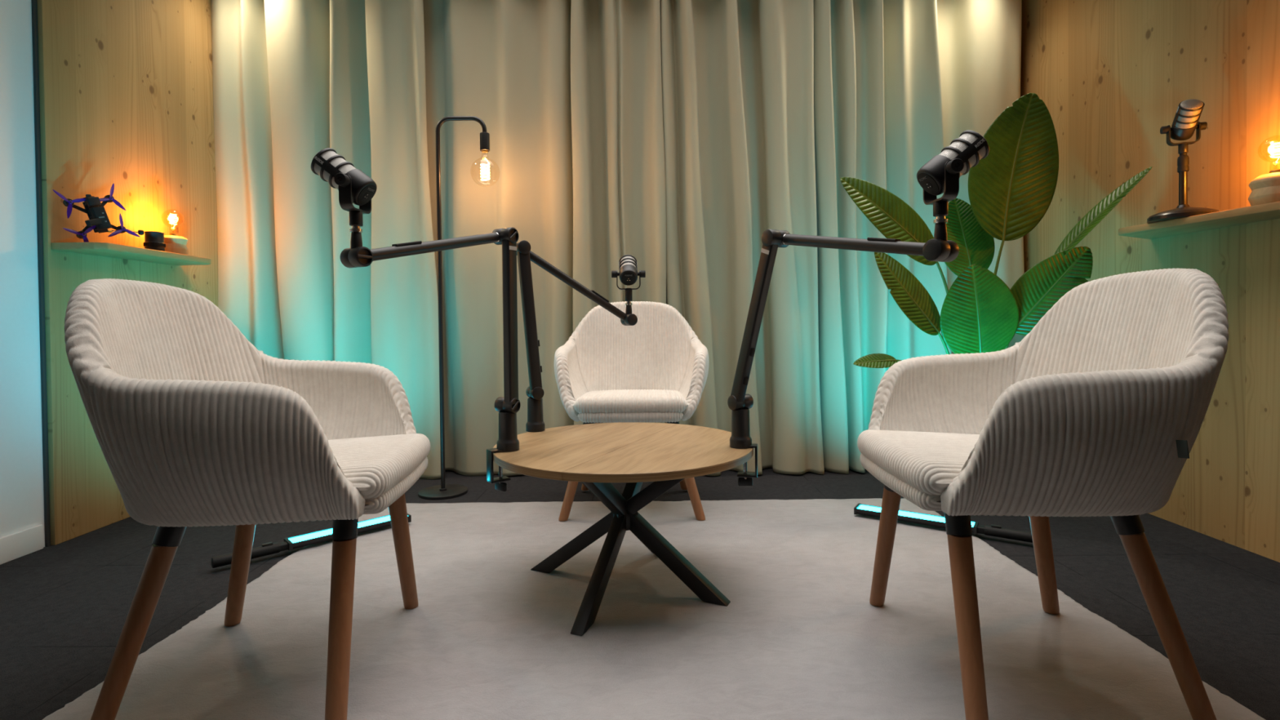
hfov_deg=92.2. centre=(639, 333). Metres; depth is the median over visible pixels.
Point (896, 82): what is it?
curtain
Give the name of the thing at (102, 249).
wall shelf
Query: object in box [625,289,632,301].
socket
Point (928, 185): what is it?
socket
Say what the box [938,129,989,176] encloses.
grille
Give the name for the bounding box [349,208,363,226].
socket
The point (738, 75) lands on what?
curtain
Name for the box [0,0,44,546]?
wall
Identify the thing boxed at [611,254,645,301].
microphone
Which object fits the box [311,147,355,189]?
grille
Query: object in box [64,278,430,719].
armchair
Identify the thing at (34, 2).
trim
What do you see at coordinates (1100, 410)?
armchair
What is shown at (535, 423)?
microphone boom
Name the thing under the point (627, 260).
grille
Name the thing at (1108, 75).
wall
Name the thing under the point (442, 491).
floor lamp
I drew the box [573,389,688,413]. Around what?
seat cushion
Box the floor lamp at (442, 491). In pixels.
[417,115,489,499]
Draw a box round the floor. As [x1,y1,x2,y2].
[0,467,1279,719]
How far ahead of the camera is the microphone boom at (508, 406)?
1.64 m
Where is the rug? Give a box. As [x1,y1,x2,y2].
[42,497,1265,719]
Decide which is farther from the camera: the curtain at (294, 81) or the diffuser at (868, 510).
the curtain at (294, 81)
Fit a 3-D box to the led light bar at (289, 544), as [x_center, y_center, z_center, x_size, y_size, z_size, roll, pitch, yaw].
[-1.099,0.700,2.112,0.616,0.039,0.065,-1,1,-45]
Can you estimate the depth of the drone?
2.21 m
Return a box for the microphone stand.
[1146,152,1219,223]
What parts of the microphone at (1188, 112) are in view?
knob, knob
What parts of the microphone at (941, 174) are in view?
plate, knob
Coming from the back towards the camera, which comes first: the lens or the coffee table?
the lens
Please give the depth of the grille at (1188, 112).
2.00 m
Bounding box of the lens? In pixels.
[143,231,165,251]
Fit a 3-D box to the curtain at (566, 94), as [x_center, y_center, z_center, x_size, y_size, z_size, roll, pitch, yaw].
[-0.484,-0.589,3.076,1.240,2.594,0.154,-1,1,1]
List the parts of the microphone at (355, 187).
knob, plate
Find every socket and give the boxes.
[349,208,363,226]
[362,192,369,199]
[480,132,489,151]
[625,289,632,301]
[924,182,933,190]
[933,199,948,217]
[1177,142,1188,154]
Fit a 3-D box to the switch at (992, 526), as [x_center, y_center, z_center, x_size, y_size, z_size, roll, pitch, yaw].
[1.216,0.659,2.101,0.030,0.006,0.012,0,1,35]
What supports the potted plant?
on the floor
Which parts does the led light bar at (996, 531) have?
handle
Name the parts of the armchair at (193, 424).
leg, leg, leg, seat, leg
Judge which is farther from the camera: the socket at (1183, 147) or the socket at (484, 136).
the socket at (484, 136)
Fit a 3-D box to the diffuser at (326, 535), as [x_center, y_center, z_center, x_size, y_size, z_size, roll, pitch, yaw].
[-1.025,0.692,2.184,0.388,0.009,0.055,-1,1,-45]
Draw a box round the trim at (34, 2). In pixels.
[31,0,50,546]
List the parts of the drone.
motor, arm, motor, arm, frame, arm, motor, motor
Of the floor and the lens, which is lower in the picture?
the floor
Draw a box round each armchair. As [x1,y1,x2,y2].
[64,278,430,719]
[554,301,708,520]
[857,268,1228,719]
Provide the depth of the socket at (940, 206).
1.14 m
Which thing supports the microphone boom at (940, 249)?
attached to the coffee table
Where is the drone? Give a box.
[52,182,144,242]
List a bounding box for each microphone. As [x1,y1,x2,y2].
[311,147,377,226]
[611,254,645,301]
[916,129,989,217]
[1160,98,1207,154]
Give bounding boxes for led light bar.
[211,513,411,568]
[853,503,1032,542]
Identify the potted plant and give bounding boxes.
[840,93,1152,368]
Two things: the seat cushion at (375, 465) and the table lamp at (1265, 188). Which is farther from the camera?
the table lamp at (1265, 188)
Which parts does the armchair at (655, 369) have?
leg, leg, seat, leg, leg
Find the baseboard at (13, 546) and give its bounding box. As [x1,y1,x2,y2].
[0,524,43,564]
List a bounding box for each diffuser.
[288,515,390,542]
[857,505,974,526]
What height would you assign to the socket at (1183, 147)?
0.036 m
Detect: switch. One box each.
[262,542,272,546]
[991,524,1001,528]
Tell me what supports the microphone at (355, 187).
on the microphone boom at (508, 406)
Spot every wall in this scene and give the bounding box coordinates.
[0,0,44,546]
[1020,0,1279,562]
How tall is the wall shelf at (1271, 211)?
0.024 m
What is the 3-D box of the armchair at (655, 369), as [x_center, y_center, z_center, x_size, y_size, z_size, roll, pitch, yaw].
[-0.031,0.281,2.543,0.623,0.844,0.600,-1,1,1]
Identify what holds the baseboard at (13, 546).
attached to the wall at (21, 464)
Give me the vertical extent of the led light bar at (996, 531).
0.039 m
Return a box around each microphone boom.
[340,226,520,491]
[516,240,637,431]
[727,215,959,486]
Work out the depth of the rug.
1.47 m
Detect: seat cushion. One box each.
[328,433,430,498]
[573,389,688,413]
[857,429,979,495]
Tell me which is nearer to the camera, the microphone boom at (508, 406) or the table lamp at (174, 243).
the microphone boom at (508, 406)
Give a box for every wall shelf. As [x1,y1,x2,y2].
[51,242,211,265]
[1118,201,1279,239]
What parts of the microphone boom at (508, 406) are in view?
arm, clamp handle, arm, label plate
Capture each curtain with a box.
[211,0,440,479]
[422,0,666,475]
[660,0,824,475]
[813,0,1025,474]
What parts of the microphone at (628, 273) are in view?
knob, plate, knob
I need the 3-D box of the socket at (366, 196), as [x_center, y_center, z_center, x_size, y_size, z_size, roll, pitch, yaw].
[-0.562,-0.281,1.262,0.013,0.016,0.019,-1,1,3]
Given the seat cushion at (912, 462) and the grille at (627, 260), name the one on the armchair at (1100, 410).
the seat cushion at (912, 462)
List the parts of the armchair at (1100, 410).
leg, seat, leg, leg, leg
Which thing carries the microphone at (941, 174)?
on the microphone boom at (940, 249)
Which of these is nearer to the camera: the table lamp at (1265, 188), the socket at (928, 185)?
the socket at (928, 185)
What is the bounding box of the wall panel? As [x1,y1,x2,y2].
[37,0,217,545]
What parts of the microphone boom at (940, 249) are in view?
clamp handle, arm, label plate, arm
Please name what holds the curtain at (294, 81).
hanging from the ceiling
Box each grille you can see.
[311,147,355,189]
[618,254,637,272]
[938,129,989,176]
[1171,98,1204,128]
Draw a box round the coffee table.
[493,422,753,635]
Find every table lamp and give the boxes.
[164,213,188,254]
[1248,141,1279,205]
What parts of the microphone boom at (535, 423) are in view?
arm, arm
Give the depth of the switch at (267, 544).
2.00 m
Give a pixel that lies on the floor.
(64, 606)
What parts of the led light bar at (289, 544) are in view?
handle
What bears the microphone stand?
on the wall shelf at (1271, 211)
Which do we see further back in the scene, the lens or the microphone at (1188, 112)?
the lens
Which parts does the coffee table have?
leg, leg, leg, leg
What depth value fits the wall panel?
2.39 m

